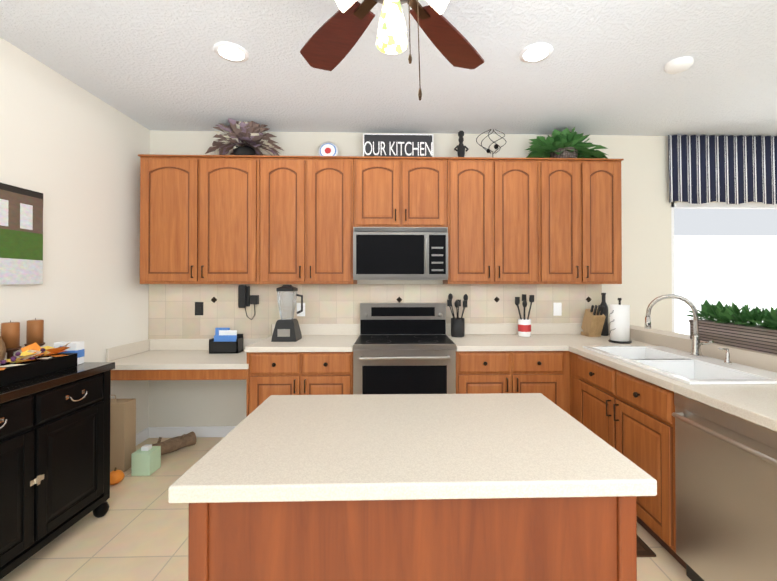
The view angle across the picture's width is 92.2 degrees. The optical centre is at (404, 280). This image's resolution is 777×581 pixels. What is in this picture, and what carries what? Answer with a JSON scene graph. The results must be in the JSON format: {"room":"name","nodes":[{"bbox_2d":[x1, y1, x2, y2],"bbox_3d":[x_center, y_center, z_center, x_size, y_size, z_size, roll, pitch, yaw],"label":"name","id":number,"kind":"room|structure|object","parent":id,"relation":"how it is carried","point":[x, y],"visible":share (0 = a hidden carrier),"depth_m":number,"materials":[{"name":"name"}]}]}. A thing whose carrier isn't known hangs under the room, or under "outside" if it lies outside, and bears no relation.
{"room":"kitchen","nodes":[
{"label":"kitchen","id":0,"kind":"room"},
{"bbox_2d":[0,37,149,433],"bbox_3d":[-2.299,0.008,0.806,0.150,2.750,5.080,0,0,-1],"label":"wall","id":1,"kind":"structure","parent":0,"point":[70,150],"depth_m":2.59,"materials":[{"name":"beige paint"}]},
{"bbox_2d":[0,183,42,283],"bbox_3d":[-2.231,-0.259,1.810,0.034,0.560,0.980,0,0,-1],"label":"picture","id":2,"kind":"object","parent":1,"relation":"attached to","point":[21,235],"visible":1,"depth_m":2.16,"materials":[{"name":"brown fabric"}]},
{"bbox_2d":[136,427,148,445],"bbox_3d":[-2.268,1.351,2.782,0.013,0.095,1.050,0,0,-1],"label":"baseboard","id":3,"kind":"structure","parent":1,"relation":"attached to","point":[143,435],"depth_m":3.24,"materials":[{"name":"white"}]},
{"bbox_2d":[209,328,242,353],"bbox_3d":[-1.542,0.516,3.229,0.240,0.210,0.120,0,0,-1],"label":"desk organizer","id":4,"kind":"object","parent":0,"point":[225,341],"visible":1,"depth_m":3.19,"materials":[{"name":"black plastic"}]},
{"bbox_2d":[0,437,690,580],"bbox_3d":[0.947,1.416,1.179,7.000,0.060,5.680,0,0,-1],"label":"floor","id":5,"kind":"structure","parent":0,"point":[139,531],"depth_m":1.98,"materials":[{"name":"tile"}]},
{"bbox_2d":[0,362,114,579],"bbox_3d":[-1.973,0.937,1.345,0.521,0.900,1.815,0,0,-1],"label":"sideboard","id":6,"kind":"object","parent":5,"relation":"on","point":[54,455],"visible":0.98,"depth_m":1.86,"materials":[{"name":"black paint"}]},
{"bbox_2d":[0,337,5,361],"bbox_3d":[-2.136,0.326,1.868,0.190,0.324,0.200,0,0,-1],"label":"pumpkin","id":7,"kind":"object","parent":6,"relation":"on","point":[2,350],"visible":0.88,"depth_m":1.93,"materials":[{"name":"brown"}]},
{"bbox_2d":[1,320,21,358],"bbox_3d":[-2.146,0.354,2.033,0.090,0.275,0.088,0,0,-1],"label":"candle","id":8,"kind":"object","parent":6,"relation":"on","point":[10,333],"visible":0.62,"depth_m":2.02,"materials":[{"name":"brown wax"}]},
{"bbox_2d":[24,318,44,346],"bbox_3d":[-2.149,0.355,2.172,0.090,0.275,0.088,0,0,-1],"label":"candle","id":9,"kind":"object","parent":6,"relation":"on","point":[35,331],"visible":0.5,"depth_m":2.15,"materials":[{"name":"brown wax"}]},
{"bbox_2d":[0,341,76,385],"bbox_3d":[-1.923,0.399,1.641,0.192,0.180,1.011,0,0,-1],"label":"tray","id":10,"kind":"object","parent":6,"relation":"on","point":[35,359],"visible":1,"depth_m":1.94,"materials":[{"name":"black paint"}]},
{"bbox_2d":[54,341,84,364],"bbox_3d":[-1.975,0.428,2.199,0.132,0.130,0.057,0,0,-1],"label":"box","id":11,"kind":"object","parent":6,"relation":"on","point":[77,347],"visible":0.5,"depth_m":2.18,"materials":[{"name":"white cardboard"}]},
{"bbox_2d":[110,468,124,484],"bbox_3d":[-1.990,1.341,2.564,0.102,0.110,0.102,0,0,-1],"label":"pumpkin","id":12,"kind":"object","parent":5,"relation":"on","point":[116,476],"visible":0.94,"depth_m":2.54,"materials":[{"name":"orange"}]},
{"bbox_2d":[110,395,135,471],"bbox_3d":[-2.145,1.117,2.781,0.200,0.562,0.121,0,0,-1],"label":"paper bag","id":13,"kind":"object","parent":5,"relation":"on","point":[122,430],"visible":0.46,"depth_m":2.73,"materials":[{"name":"beige paper"}]},
{"bbox_2d":[131,444,160,475],"bbox_3d":[-1.889,1.302,2.732,0.130,0.189,0.130,0,0,-1],"label":"tissue box","id":14,"kind":"object","parent":5,"relation":"on","point":[145,459],"visible":1,"depth_m":2.67,"materials":[{"name":"green"}]},
{"bbox_2d":[152,431,195,454],"bbox_3d":[-1.910,1.329,3.035,0.115,0.140,0.380,0,-1,35],"label":"log","id":15,"kind":"object","parent":5,"relation":"on","point":[173,444],"visible":0.58,"depth_m":3.04,"materials":[{"name":"brown wood"}]},
{"bbox_2d":[242,354,352,416],"bbox_3d":[-0.788,0.965,3.066,0.788,0.870,0.619,0,0,-1],"label":"base cabinet","id":16,"kind":"object","parent":5,"relation":"on","point":[265,375],"depth_m":2.76,"materials":[{"name":"brown wood"}]},
{"bbox_2d":[242,334,359,353],"bbox_3d":[-0.788,0.510,3.061,0.788,0.040,0.635,0,0,-1],"label":"countertop","id":17,"kind":"structure","parent":16,"relation":"on","point":[309,343],"depth_m":2.80,"materials":[{"name":"beige stone"}]},
{"bbox_2d":[271,285,302,341],"bbox_3d":[-0.954,0.262,3.077,0.227,0.455,0.197,0,0,-1],"label":"blender","id":18,"kind":"object","parent":17,"relation":"on","point":[287,328],"visible":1,"depth_m":3.02,"materials":[{"name":"black plastic"}]},
{"bbox_2d":[353,303,455,394],"bbox_3d":[-0.008,0.800,3.033,0.762,1.200,0.688,0,0,-1],"label":"range","id":19,"kind":"object","parent":5,"relation":"on","point":[404,348],"visible":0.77,"depth_m":2.76,"materials":[{"name":"silver metal"}]},
{"bbox_2d":[168,393,656,580],"bbox_3d":[0.019,0.931,1.221,1.145,0.910,0.708,0,0,-1],"label":"kitchen island","id":20,"kind":"object","parent":5,"relation":"on","point":[465,487],"visible":1,"depth_m":0.92,"materials":[{"name":"white stone"}]},
{"bbox_2d":[456,350,569,414],"bbox_3d":[0.810,0.965,3.107,0.870,0.870,0.619,0,0,-1],"label":"base cabinet","id":21,"kind":"object","parent":5,"relation":"on","point":[543,372],"depth_m":2.80,"materials":[{"name":"brown wood"}]},
{"bbox_2d":[574,350,657,541],"bbox_3d":[1.576,0.959,2.234,0.654,0.870,0.904,0,0,-1],"label":"base cabinet","id":22,"kind":"object","parent":5,"relation":"on","point":[616,405],"depth_m":2.15,"materials":[{"name":"brown wood"}]},
{"bbox_2d":[446,334,669,349],"bbox_3d":[1.130,0.510,3.045,1.505,0.040,0.767,0,0,-1],"label":"countertop","id":23,"kind":"structure","parent":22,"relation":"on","point":[469,341],"depth_m":2.95,"materials":[{"name":"beige stone"}]},
{"bbox_2d":[447,293,467,336],"bbox_3d":[0.464,0.302,3.265,0.190,0.377,0.143,0,0,-1],"label":"utensil crock","id":24,"kind":"object","parent":23,"relation":"on","point":[457,326],"visible":1,"depth_m":3.23,"materials":[{"name":"black plastic"}]},
{"bbox_2d":[515,294,533,336],"bbox_3d":[1.053,0.308,3.281,0.178,0.367,0.133,0,0,-1],"label":"utensil canister","id":25,"kind":"object","parent":23,"relation":"on","point":[524,327],"visible":1,"depth_m":3.25,"materials":[{"name":"white ceramic"}]},
{"bbox_2d":[581,305,605,336],"bbox_3d":[1.653,0.352,3.277,0.110,0.278,0.234,0,0,-1],"label":"knife block","id":26,"kind":"object","parent":23,"relation":"on","point":[593,321],"visible":0.98,"depth_m":3.23,"materials":[{"name":"brown wood"}]},
{"bbox_2d":[600,293,607,335],"bbox_3d":[1.782,0.302,3.348,0.074,0.380,0.072,0,0,-1],"label":"bottle","id":27,"kind":"object","parent":23,"relation":"on","point":[605,325],"visible":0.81,"depth_m":3.32,"materials":[{"name":"black glass"}]},
{"bbox_2d":[608,298,631,343],"bbox_3d":[1.702,0.314,2.958,0.160,0.350,0.160,0,0,-1],"label":"paper towel","id":28,"kind":"object","parent":23,"relation":"on","point":[619,315],"visible":1,"depth_m":2.90,"materials":[{"name":"white paper"}]},
{"bbox_2d":[637,535,655,556],"bbox_3d":[0.946,1.388,2.305,0.615,0.012,0.870,0,0,-1],"label":"mat","id":29,"kind":"object","parent":5,"relation":"on","point":[644,549],"visible":0.04,"depth_m":1.91,"materials":[{"name":"brown fabric"}]},
{"bbox_2d":[654,382,776,580],"bbox_3d":[1.596,0.953,1.472,0.654,0.870,0.743,0,0,-1],"label":"base cabinet","id":30,"kind":"object","parent":5,"relation":"on","point":[694,432],"depth_m":1.54,"materials":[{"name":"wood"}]},
{"bbox_2d":[578,350,776,425],"bbox_3d":[1.591,0.498,1.468,0.665,0.040,2.410,0,0,-1],"label":"countertop","id":31,"kind":"structure","parent":30,"relation":"on","point":[759,402],"depth_m":1.61,"materials":[{"name":"beige stone"}]},
{"bbox_2d":[590,346,776,385],"bbox_3d":[1.533,0.565,2.212,0.401,0.192,0.980,0,0,-1],"label":"sink","id":32,"kind":"object","parent":31,"relation":"in","point":[682,366],"depth_m":2.22,"materials":[{"name":"white ceramic"}]},
{"bbox_2d":[645,294,733,365],"bbox_3d":[1.722,0.280,2.294,0.238,0.381,0.425,0,0,-1],"label":"faucet","id":33,"kind":"object","parent":31,"relation":"on","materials":[{"name":"silver metal"}]},
{"bbox_2d":[672,392,776,580],"bbox_3d":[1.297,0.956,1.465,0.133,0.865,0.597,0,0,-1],"label":"dishwasher","id":34,"kind":"object","parent":30,"relation":"in","point":[724,462],"depth_m":1.50,"materials":[{"name":"silver metal"}]},
{"bbox_2d":[0,0,776,136],"bbox_3d":[0.947,-1.404,1.202,7.000,0.080,5.680,0,0,-1],"label":"ceiling","id":35,"kind":"structure","parent":0,"point":[159,65],"depth_m":2.38,"materials":[{"name":"white paint"}]},
{"bbox_2d":[214,42,248,62],"bbox_3d":[-1.030,-1.352,2.220,0.190,0.008,0.190,0,0,-1],"label":"recessed light","id":36,"kind":"object","parent":35,"relation":"in","point":[225,50],"visible":1,"depth_m":2.21,"materials":[{"name":"white"}]},
{"bbox_2d":[300,0,483,99],"bbox_3d":[-0.045,-1.000,1.280,1.337,0.724,1.274,0,0,-1],"label":"ceiling fan","id":37,"kind":"object","parent":35,"relation":"hanging from","point":[331,42],"visible":1,"depth_m":1.59,"materials":[{"name":"brown wood"}]},
{"bbox_2d":[519,43,552,62],"bbox_3d":[0.781,-1.352,2.227,0.190,0.008,0.190,0,0,-1],"label":"recessed light","id":38,"kind":"object","parent":35,"relation":"in","point":[536,52],"visible":1,"depth_m":2.22,"materials":[{"name":"white"}]},
{"bbox_2d":[664,56,693,73],"bbox_3d":[1.708,-1.337,2.331,0.150,0.036,0.150,0,0,-1],"label":"recessed light","id":39,"kind":"object","parent":35,"relation":"attached to","point":[678,65],"visible":0.98,"depth_m":2.30,"materials":[{"name":"white"}]},
{"bbox_2d":[148,130,715,426],"bbox_3d":[0.872,0.029,3.499,6.630,2.750,0.140,0,0,-1],"label":"wall","id":40,"kind":"structure","parent":0,"point":[646,249],"depth_m":3.44,"materials":[{"name":"beige paint"}]},
{"bbox_2d":[149,426,235,437],"bbox_3d":[-1.741,1.355,3.341,1.094,0.095,0.016,0,0,-1],"label":"baseboard","id":41,"kind":"structure","parent":40,"relation":"attached to","point":[172,432],"depth_m":3.33,"materials":[{"name":"white"}]},
{"bbox_2d":[138,154,257,285],"bbox_3d":[-1.675,-0.492,3.194,0.959,1.046,0.339,0,0,-1],"label":"upper cabinet","id":42,"kind":"object","parent":40,"relation":"attached to","point":[199,213],"depth_m":3.03,"materials":[{"name":"brown wood"}]},
{"bbox_2d":[205,118,283,155],"bbox_3d":[-1.375,-1.214,3.208,0.689,0.396,0.398,0,0,-1],"label":"dried flowers","id":43,"kind":"object","parent":42,"relation":"on","point":[258,143],"visible":0.88,"depth_m":3.15,"materials":[{"name":"brown plant"}]},
{"bbox_2d":[195,302,202,314],"bbox_3d":[-1.840,0.253,3.340,0.075,0.120,0.008,0,0,-1],"label":"electrical outlet","id":44,"kind":"object","parent":40,"relation":"attached to","point":[198,308],"visible":1,"depth_m":3.34,"materials":[{"name":"black plastic"}]},
{"bbox_2d":[238,285,258,319],"bbox_3d":[-1.394,0.199,3.325,0.170,0.313,0.062,0,0,-1],"label":"phone","id":45,"kind":"object","parent":40,"relation":"attached to","point":[246,299],"visible":0.98,"depth_m":3.32,"materials":[{"name":"black plastic"}]},
{"bbox_2d":[297,303,304,315],"bbox_3d":[-0.935,0.263,3.364,0.075,0.120,0.008,0,0,-1],"label":"electrical outlet","id":46,"kind":"object","parent":40,"relation":"attached to","point":[299,309],"visible":0.62,"depth_m":3.36,"materials":[{"name":"white plastic"}]},
{"bbox_2d":[258,155,357,285],"bbox_3d":[-0.811,-0.492,3.217,0.769,1.046,0.339,0,0,-1],"label":"upper cabinet","id":47,"kind":"object","parent":40,"relation":"attached to","point":[306,203],"depth_m":3.05,"materials":[{"name":"brown wood"}]},
{"bbox_2d":[318,141,337,155],"bbox_3d":[-0.667,-1.113,3.255,0.176,0.195,0.080,0,0,-1],"label":"decorative plate","id":48,"kind":"object","parent":47,"relation":"on","point":[328,148],"visible":0.85,"depth_m":3.24,"materials":[{"name":"white ceramic"}]},
{"bbox_2d":[354,156,449,229],"bbox_3d":[-0.039,-0.724,3.239,0.773,0.582,0.339,0,0,-1],"label":"upper cabinet","id":49,"kind":"object","parent":40,"relation":"attached to","point":[389,191],"depth_m":3.07,"materials":[{"name":"brown wood"}]},
{"bbox_2d":[363,133,432,156],"bbox_3d":[-0.058,-1.153,3.299,0.620,0.275,0.024,0,0,-1],"label":"kitchen sign","id":50,"kind":"object","parent":49,"relation":"on","point":[398,145],"visible":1,"depth_m":3.29,"materials":[{"name":"grey wood"}]},
{"bbox_2d":[353,227,447,279],"bbox_3d":[-0.037,-0.217,3.181,0.765,0.427,0.446,0,0,-1],"label":"microwave","id":51,"kind":"object","parent":49,"relation":"attached to","point":[400,253],"visible":1,"depth_m":3.00,"materials":[{"name":"silver metal"}]},
{"bbox_2d":[270,322,608,333],"bbox_3d":[0.341,0.443,3.399,3.063,0.100,0.020,0,0,-1],"label":"backsplash","id":52,"kind":"structure","parent":40,"relation":"attached to","point":[305,327],"depth_m":3.40,"materials":[{"name":"beige stone"}]},
{"bbox_2d":[442,157,541,285],"bbox_3d":[0.729,-0.491,3.257,0.759,1.046,0.339,0,0,-1],"label":"upper cabinet","id":53,"kind":"object","parent":40,"relation":"attached to","point":[495,232],"depth_m":3.09,"materials":[{"name":"brown wood"}]},
{"bbox_2d":[454,131,468,156],"bbox_3d":[0.493,-1.162,3.276,0.132,0.292,0.080,0,0,-1],"label":"decorative figurine","id":54,"kind":"object","parent":53,"relation":"on","point":[460,149],"visible":0.88,"depth_m":3.25,"materials":[{"name":"black plastic"}]},
{"bbox_2d":[476,129,506,156],"bbox_3d":[0.762,-1.172,3.276,0.264,0.313,0.117,0,0,-1],"label":"wire sculpture","id":55,"kind":"object","parent":53,"relation":"on","point":[496,146],"visible":0.88,"depth_m":3.28,"materials":[{"name":"black metal"}]},
{"bbox_2d":[553,303,561,315],"bbox_3d":[1.399,0.263,3.424,0.075,0.120,0.008,0,0,-1],"label":"electrical outlet","id":56,"kind":"object","parent":40,"relation":"attached to","point":[557,309],"visible":1,"depth_m":3.42,"materials":[{"name":"white plastic"}]},
{"bbox_2d":[542,158,623,285],"bbox_3d":[1.462,-0.491,3.276,0.708,1.046,0.339,0,0,-1],"label":"upper cabinet","id":57,"kind":"object","parent":40,"relation":"attached to","point":[582,201],"depth_m":3.11,"materials":[{"name":"brown wood"}]},
{"bbox_2d":[668,135,776,204],"bbox_3d":[3.295,-1.017,3.449,1.751,0.635,0.038,0,0,-1],"label":"valance","id":58,"kind":"object","parent":40,"relation":"attached to","point":[733,169],"visible":0.94,"depth_m":3.44,"materials":[{"name":"blue fabric"}]},
{"bbox_2d":[526,127,607,158],"bbox_3d":[1.416,-1.176,3.285,0.752,0.320,0.435,0,0,-1],"label":"plant","id":59,"kind":"object","parent":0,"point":[566,143],"visible":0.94,"depth_m":3.20,"materials":[{"name":"green plant"}]},
{"bbox_2d":[609,324,776,372],"bbox_3d":[2.004,0.891,1.830,0.175,1.000,3.238,0,0,-1],"label":"backsplash","id":60,"kind":"structure","parent":0,"point":[746,357],"depth_m":2.35,"materials":[{"name":"beige stone"}]},
{"bbox_2d":[686,299,776,354],"bbox_3d":[2.021,0.251,1.498,0.288,0.272,2.185,0,0,-1],"label":"planter box","id":61,"kind":"object","parent":60,"relation":"on","point":[743,330],"visible":1,"depth_m":2.19,"materials":[{"name":"wicker"}]},
{"label":"outside","id":62,"kind":"structure","parent":0,"visible":0},
{"bbox_2d":[671,202,776,334],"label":"window","id":63,"kind":"structure","parent":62,"point":[738,271],"depth_m":3.95,"materials":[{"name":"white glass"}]},
{"bbox_2d":[674,209,776,235],"bbox_3d":[3.222,-0.983,3.919,2.110,1.020,0.040,0,0,-1],"label":"window shade","id":64,"kind":"structure","parent":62,"point":[739,222],"depth_m":3.90,"materials":[{"name":"grey fabric"}]}
]}

